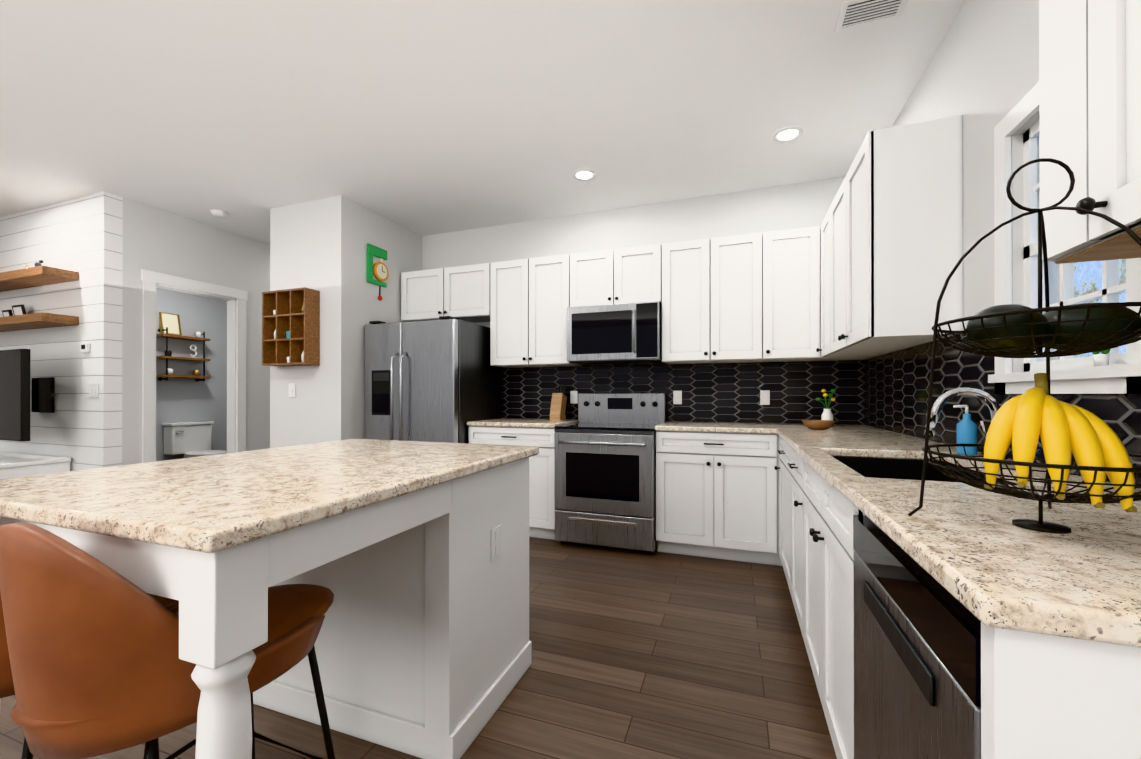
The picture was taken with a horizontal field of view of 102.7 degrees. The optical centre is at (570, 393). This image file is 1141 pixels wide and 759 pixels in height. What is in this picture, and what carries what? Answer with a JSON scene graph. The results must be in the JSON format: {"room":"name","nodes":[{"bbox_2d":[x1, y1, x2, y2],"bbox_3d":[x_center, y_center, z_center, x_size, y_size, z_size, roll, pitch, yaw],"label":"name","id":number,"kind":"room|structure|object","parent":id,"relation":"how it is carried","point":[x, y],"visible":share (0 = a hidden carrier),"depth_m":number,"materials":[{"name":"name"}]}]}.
{"room":"kitchen","nodes":[
{"label":"kitchen","id":0,"kind":"room"},
{"bbox_2d":[0,191,122,470],"bbox_3d":[-5.484,-0.233,4.355,3.720,2.790,0.120,0,0,20],"label":"wall","id":1,"kind":"structure","parent":0,"point":[79,426],"depth_m":3.80,"materials":[{"name":"white wood"}]},
{"bbox_2d":[0,349,55,441],"bbox_3d":[-4.574,0.011,3.761,1.220,0.690,0.376,0,0,20],"label":"tv","id":2,"kind":"object","parent":1,"relation":"attached to","point":[15,365],"visible":1,"depth_m":3.44,"materials":[{"name":"black metal"}]},
{"bbox_2d":[0,304,78,331],"bbox_3d":[-5.090,-0.689,4.035,2.080,0.240,0.213,0,0,20],"label":"shelf","id":3,"kind":"object","parent":1,"relation":"attached to","point":[20,319],"visible":1,"depth_m":3.75,"materials":[{"name":"brown wood"}]},
{"bbox_2d":[0,260,78,291],"bbox_3d":[-5.090,-1.059,4.036,2.080,0.240,0.213,0,0,20],"label":"shelf","id":4,"kind":"object","parent":1,"relation":"attached to","point":[39,274],"visible":1,"depth_m":3.75,"materials":[{"name":"brown wood"}]},
{"bbox_2d":[80,342,89,352],"bbox_3d":[-3.975,-0.380,3.735,0.100,0.080,0.022,0,0,20],"label":"thermostat","id":5,"kind":"object","parent":1,"relation":"attached to","point":[85,346],"depth_m":3.72,"materials":[{"name":"white plastic"}]},
{"bbox_2d":[89,383,98,397],"bbox_3d":[-3.870,-0.028,3.703,0.120,0.115,0.010,0,0,20],"label":"switch","id":6,"kind":"object","parent":1,"relation":"attached to","point":[93,387],"depth_m":3.70,"materials":[{"name":"white plastic"}]},
{"bbox_2d":[156,288,226,460],"bbox_3d":[-5.208,-0.230,5.599,0.100,2.790,2.410,0,0,20],"label":"wall","id":7,"kind":"structure","parent":0,"point":[185,399],"depth_m":6.03,"materials":[{"name":"grey paint"}]},
{"bbox_2d":[156,312,209,381],"bbox_3d":[-4.981,-0.597,5.864,0.192,0.867,0.540,0,0,20],"label":"shelf","id":8,"kind":"object","parent":7,"relation":"attached to","point":[170,325],"visible":0.92,"depth_m":5.79,"materials":[{"name":"brown wood"}]},
{"bbox_2d":[122,198,269,464],"bbox_3d":[-3.270,-0.231,5.196,0.120,2.790,2.960,0,0,20],"label":"wall","id":9,"kind":"structure","parent":0,"point":[160,241],"depth_m":4.21,"materials":[{"name":"white paint"}]},
{"bbox_2d":[141,269,247,462],"bbox_3d":[-3.566,0.049,4.334,0.144,2.225,0.890,0,0,20],"label":"door frame","id":10,"kind":"structure","parent":9,"relation":"attached to","point":[236,299],"depth_m":4.38,"materials":[{"name":"white wood"}]},
{"bbox_2d":[0,537,836,758],"bbox_3d":[-3.167,1.187,2.372,9.660,0.060,9.800,0,0,20],"label":"floor","id":11,"kind":"structure","parent":0,"point":[641,654],"depth_m":1.85,"materials":[{"name":"brown wood"}]},
{"bbox_2d":[0,452,70,478],"bbox_3d":[-5.127,0.846,3.898,1.930,0.630,0.454,0,0,20],"label":"console","id":12,"kind":"object","parent":11,"relation":"on","point":[13,465],"visible":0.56,"depth_m":3.63,"materials":[{"name":"white wood"}]},
{"bbox_2d":[0,592,195,758],"bbox_3d":[-1.193,0.682,1.150,0.417,0.935,0.597,0,0,20],"label":"stool","id":13,"kind":"object","parent":11,"relation":"on","point":[6,685],"visible":0.04,"depth_m":0.92,"materials":[{"name":"leather"}]},
{"bbox_2d":[0,522,335,758],"bbox_3d":[-0.812,0.682,1.013,0.417,0.935,0.598,0,0,20],"label":"stool","id":14,"kind":"object","parent":11,"relation":"on","point":[98,666],"visible":0.73,"depth_m":0.76,"materials":[{"name":"leather"}]},
{"bbox_2d":[162,421,226,457],"bbox_3d":[-4.702,0.765,5.814,0.696,0.799,0.490,0,0,20],"label":"toilet","id":15,"kind":"object","parent":11,"relation":"on","point":[190,439],"visible":0.65,"depth_m":5.78,"materials":[{"name":"white ceramic"}]},
{"bbox_2d":[0,459,531,758],"bbox_3d":[-0.843,0.709,1.523,0.986,0.892,1.268,0,0,20],"label":"kitchen island","id":16,"kind":"object","parent":11,"relation":"on","point":[413,556],"depth_m":1.47,"materials":[{"name":"wood"}]},
{"bbox_2d":[0,439,538,558],"bbox_3d":[-0.841,0.244,1.528,1.030,0.036,1.320,0,0,20],"label":"island countertop","id":17,"kind":"structure","parent":16,"relation":"on","point":[207,506],"depth_m":1.08,"materials":[{"name":"beige stone"}]},
{"bbox_2d":[270,195,421,447],"bbox_3d":[-2.067,-0.233,4.418,0.810,2.790,1.150,0,0,20],"label":"wall block","id":18,"kind":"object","parent":11,"relation":"on","point":[320,245],"visible":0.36,"depth_m":3.88,"materials":[{"name":"white paint"}]},
{"bbox_2d":[262,287,319,365],"bbox_3d":[-2.351,-0.549,3.834,0.490,0.620,0.138,0,0,20],"label":"cubby shelf","id":19,"kind":"object","parent":18,"relation":"attached to","point":[290,327],"visible":1,"depth_m":3.81,"materials":[{"name":"brown wood"}]},
{"bbox_2d":[288,383,295,396],"bbox_3d":[-2.391,-0.029,3.916,0.080,0.120,0.010,0,0,20],"label":"light switch","id":20,"kind":"object","parent":18,"relation":"attached to","point":[291,389],"visible":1,"depth_m":3.91,"materials":[{"name":"white plastic"}]},
{"bbox_2d":[367,243,388,300],"bbox_3d":[-1.732,-1.083,4.106,0.030,0.471,0.245,0,0,20],"label":"clock","id":21,"kind":"object","parent":18,"relation":"attached to","point":[379,270],"visible":0.96,"depth_m":4.09,"materials":[{"name":"green"}]},
{"bbox_2d":[365,316,500,442],"bbox_3d":[-1.235,0.268,4.115,0.910,1.784,0.847,0,0,20],"label":"fridge","id":22,"kind":"object","parent":11,"relation":"on","point":[433,380],"visible":0.69,"depth_m":3.78,"materials":[{"name":"grey metal"}]},
{"bbox_2d":[467,418,577,539],"bbox_3d":[-0.383,0.696,3.937,0.793,0.930,0.654,0,0,20],"label":"base cabinet","id":23,"kind":"object","parent":11,"relation":"on","point":[540,433],"visible":0.44,"depth_m":3.60,"materials":[{"name":"wood"}]},
{"bbox_2d":[550,385,566,419],"bbox_3d":[-0.106,0.078,4.019,0.100,0.305,0.175,0,0,20],"label":"knife block","id":24,"kind":"object","parent":23,"relation":"on","point":[558,406],"visible":1,"depth_m":3.97,"materials":[{"name":"brown wood"}]},
{"bbox_2d":[554,393,665,553],"bbox_3d":[0.328,0.577,3.622,0.759,1.164,0.717,0,0,20],"label":"range","id":25,"kind":"object","parent":11,"relation":"on","point":[605,469],"visible":0.9,"depth_m":3.36,"materials":[{"name":"silver metal"}]},
{"bbox_2d":[656,433,762,563],"bbox_3d":[1.087,0.712,3.426,0.796,0.895,0.621,0,0,20],"label":"base cabinet","id":26,"kind":"object","parent":11,"relation":"on","point":[709,486],"depth_m":3.15,"materials":[{"name":"white wood"}]},
{"bbox_2d":[655,421,874,432],"bbox_3d":[1.381,0.246,3.312,1.432,0.034,0.640,0,0,20],"label":"countertop","id":27,"kind":"structure","parent":26,"relation":"on","point":[669,426],"depth_m":3.20,"materials":[{"name":"beige stone"}]},
{"bbox_2d":[802,420,834,429],"bbox_3d":[1.590,0.200,2.929,0.190,0.055,0.190,0,0,20],"label":"bowl","id":28,"kind":"object","parent":27,"relation":"on","point":[819,424],"visible":1,"depth_m":2.87,"materials":[{"name":"brown wood"}]},
{"bbox_2d":[816,389,835,425],"bbox_3d":[1.773,0.098,3.171,0.120,0.261,0.126,0,0,20],"label":"vase","id":29,"kind":"object","parent":27,"relation":"on","point":[827,414],"visible":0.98,"depth_m":3.15,"materials":[{"name":"white ceramic"}]},
{"bbox_2d":[763,433,790,593],"bbox_3d":[1.506,0.710,2.568,0.694,0.895,0.754,0,0,20],"label":"base cabinet","id":30,"kind":"object","parent":11,"relation":"on","point":[776,455],"depth_m":3.01,"materials":[{"name":"white wood"}]},
{"bbox_2d":[791,453,994,704],"bbox_3d":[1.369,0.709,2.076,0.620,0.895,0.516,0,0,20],"label":"base cabinet","id":31,"kind":"object","parent":11,"relation":"on","point":[822,559],"depth_m":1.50,"materials":[{"name":"white wood"}]},
{"bbox_2d":[775,429,1140,652],"bbox_3d":[1.199,0.243,1.634,0.640,0.034,2.640,0,0,20],"label":"countertop","id":32,"kind":"structure","parent":31,"relation":"on","point":[1082,586],"depth_m":0.68,"materials":[{"name":"beige stone"}]},
{"bbox_2d":[815,453,1034,548],"bbox_3d":[1.123,0.343,1.502,0.442,0.192,0.728,0,0,20],"label":"sink","id":33,"kind":"object","parent":32,"relation":"in","point":[869,464],"depth_m":1.78,"materials":[{"name":"black metal"}]},
{"bbox_2d":[953,405,977,454],"bbox_3d":[1.474,0.133,1.706,0.069,0.184,0.060,0,0,20],"label":"soap bottle","id":34,"kind":"object","parent":32,"relation":"on","point":[966,429],"visible":1,"depth_m":1.69,"materials":[{"name":"blue plastic"}]},
{"bbox_2d":[924,387,1007,459],"bbox_3d":[1.360,0.101,1.587,0.232,0.246,0.095,0,0,20],"label":"faucet","id":35,"kind":"object","parent":32,"relation":"on","point":[990,401],"visible":0.48,"depth_m":1.57,"materials":[{"name":"silver metal"}]},
{"bbox_2d":[908,158,1140,532],"bbox_3d":[0.772,-0.085,0.768,0.345,0.616,0.324,0,0,20],"label":"fruit basket","id":36,"kind":"object","parent":32,"relation":"on","point":[1092,442],"visible":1,"depth_m":0.72,"materials":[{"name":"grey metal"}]},
{"bbox_2d":[853,515,980,758],"bbox_3d":[0.860,0.721,0.732,0.590,0.856,0.601,0,0,20],"label":"dishwasher","id":37,"kind":"object","parent":11,"relation":"on","point":[917,660],"visible":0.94,"depth_m":0.76,"materials":[{"name":"silver metal"}]},
{"bbox_2d":[0,0,965,244],"bbox_3d":[-3.167,-1.673,2.378,9.660,0.080,9.800,0,0,20],"label":"ceiling","id":38,"kind":"structure","parent":0,"point":[425,117],"depth_m":2.54,"materials":[{"name":"white paint"}]},
{"bbox_2d":[210,209,227,217],"bbox_3d":[-3.147,-1.611,4.092,0.130,0.032,0.130,0,0,20],"label":"smoke detector","id":39,"kind":"object","parent":38,"relation":"attached to","point":[219,213],"visible":0.98,"depth_m":4.06,"materials":[{"name":"white plastic"}]},
{"bbox_2d":[573,169,595,180],"bbox_3d":[0.103,-1.624,3.392,0.170,0.008,0.170,0,0,20],"label":"recessed light","id":40,"kind":"object","parent":38,"relation":"in","point":[585,174],"visible":1,"depth_m":3.38,"materials":[{"name":"white paint"}]},
{"bbox_2d":[773,126,802,142],"bbox_3d":[1.364,-1.625,2.865,0.170,0.008,0.170,0,0,20],"label":"recessed light","id":41,"kind":"object","parent":38,"relation":"in","point":[787,133],"visible":1,"depth_m":2.86,"materials":[{"name":"white paint"}]},
{"bbox_2d":[834,0,906,31],"bbox_3d":[1.275,-1.624,1.930,0.250,0.015,0.170,0,0,20],"label":"ceiling vent","id":42,"kind":"object","parent":38,"relation":"in","point":[855,13],"visible":1,"depth_m":1.94,"materials":[{"name":"white metal"}]},
{"bbox_2d":[422,176,863,424],"bbox_3d":[-0.026,-0.233,4.228,4.960,2.790,0.128,0,0,20],"label":"wall","id":43,"kind":"structure","parent":0,"point":[720,392],"depth_m":3.81,"materials":[{"name":"white paint"}]},
{"bbox_2d":[401,263,488,322],"bbox_3d":[-1.115,-0.933,4.378,0.970,0.470,0.341,0,0,20],"label":"upper cabinet","id":44,"kind":"object","parent":43,"relation":"attached to","point":[459,292],"depth_m":4.21,"materials":[{"name":"white wood"}]},
{"bbox_2d":[481,254,581,367],"bbox_3d":[-0.336,-0.709,4.098,0.815,0.920,0.341,0,0,20],"label":"upper cabinet","id":45,"kind":"object","parent":43,"relation":"attached to","point":[529,298],"depth_m":3.93,"materials":[{"name":"white wood"}]},
{"bbox_2d":[570,391,577,403],"bbox_3d":[0.031,0.031,4.135,0.070,0.114,0.005,0,0,20],"label":"electrical outlet","id":46,"kind":"object","parent":43,"relation":"attached to","point":[573,397],"visible":1,"depth_m":4.13,"materials":[{"name":"white plastic"}]},
{"bbox_2d":[569,244,660,306],"bbox_3d":[0.405,-0.940,3.832,0.760,0.458,0.341,0,0,20],"label":"upper cabinet","id":47,"kind":"object","parent":43,"relation":"attached to","point":[629,274],"depth_m":3.66,"materials":[{"name":"white wood"}]},
{"bbox_2d":[567,301,662,364],"bbox_3d":[0.382,-0.484,3.774,0.749,0.447,0.464,0,0,20],"label":"microwave","id":48,"kind":"object","parent":47,"relation":"attached to","point":[626,333],"visible":1,"depth_m":3.59,"materials":[{"name":"silver metal"}]},
{"bbox_2d":[673,391,681,403],"bbox_3d":[0.897,0.031,3.824,0.070,0.114,0.005,0,0,20],"label":"electrical outlet","id":49,"kind":"object","parent":43,"relation":"attached to","point":[677,397],"visible":1,"depth_m":3.82,"materials":[{"name":"white plastic"}]},
{"bbox_2d":[661,231,772,363],"bbox_3d":[1.134,-0.710,3.570,0.790,0.920,0.341,0,0,20],"label":"upper cabinet","id":50,"kind":"object","parent":43,"relation":"attached to","point":[754,297],"depth_m":3.41,"materials":[{"name":"white wood"}]},
{"bbox_2d":[760,390,769,404],"bbox_3d":[1.532,0.030,3.596,0.070,0.114,0.005,0,0,20],"label":"electrical outlet","id":51,"kind":"object","parent":43,"relation":"attached to","point":[764,397],"visible":1,"depth_m":3.59,"materials":[{"name":"white plastic"}]},
{"bbox_2d":[773,226,823,361],"bbox_3d":[1.590,-0.710,3.406,0.438,0.920,0.341,0,0,20],"label":"upper cabinet","id":52,"kind":"object","parent":43,"relation":"attached to","point":[796,252],"depth_m":3.23,"materials":[{"name":"white wood"}]},
{"bbox_2d":[821,356,875,360],"bbox_3d":[1.925,-0.711,3.286,0.405,0.920,0.341,0,0,20],"label":"upper cabinet","id":53,"kind":"object","parent":43,"relation":"attached to","point":[827,358],"depth_m":3.24,"materials":[{"name":"white wood"}]},
{"bbox_2d":[864,0,1140,488],"bbox_3d":[1.299,-0.241,0.771,0.128,2.790,9.800,0,0,20],"label":"wall","id":54,"kind":"structure","parent":0,"point":[980,75],"depth_m":1.81,"materials":[{"name":"white paint"}]},
{"bbox_2d":[816,115,962,357],"bbox_3d":[1.678,-0.712,2.550,0.374,0.920,1.203,0,0,20],"label":"upper cabinet","id":55,"kind":"object","parent":54,"relation":"attached to","point":[892,239],"visible":1,"depth_m":2.00,"materials":[{"name":"white wood"}]},
{"bbox_2d":[988,82,1140,393],"bbox_3d":[1.425,-0.482,1.342,0.033,0.965,0.680,0,0,20],"label":"window frame","id":56,"kind":"structure","parent":54,"relation":"in","point":[1118,379],"depth_m":1.49,"materials":[{"name":"white wood"}]},
{"bbox_2d":[1092,349,1109,365],"bbox_3d":[1.364,-0.104,1.172,0.030,0.067,0.044,0,0,20],"label":"potted plant","id":57,"kind":"object","parent":56,"relation":"on","point":[1102,359],"visible":0.44,"depth_m":1.16,"materials":[{"name":"white ceramic"}]},
{"bbox_2d":[1023,119,1125,371],"bbox_3d":[1.492,-0.482,1.318,0.045,0.825,0.520,0,0,20],"label":"window","id":58,"kind":"structure","parent":54,"relation":"in","point":[1111,290],"depth_m":1.51,"materials":[{"name":"white"}]},
{"bbox_2d":[1039,0,1140,263],"bbox_3d":[0.908,-0.715,0.407,0.374,0.924,0.930,0,0,20],"label":"upper cabinet","id":59,"kind":"object","parent":54,"relation":"attached to","point":[1090,86],"visible":0.85,"depth_m":0.78,"materials":[{"name":"white wood"}]},
{"label":"outside","id":60,"kind":"structure","parent":0,"visible":0},
{"bbox_2d":[1074,259,1125,357],"bbox_3d":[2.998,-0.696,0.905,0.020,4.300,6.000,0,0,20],"label":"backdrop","id":61,"kind":"structure","parent":60,"point":[1093,265],"depth_m":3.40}
]}

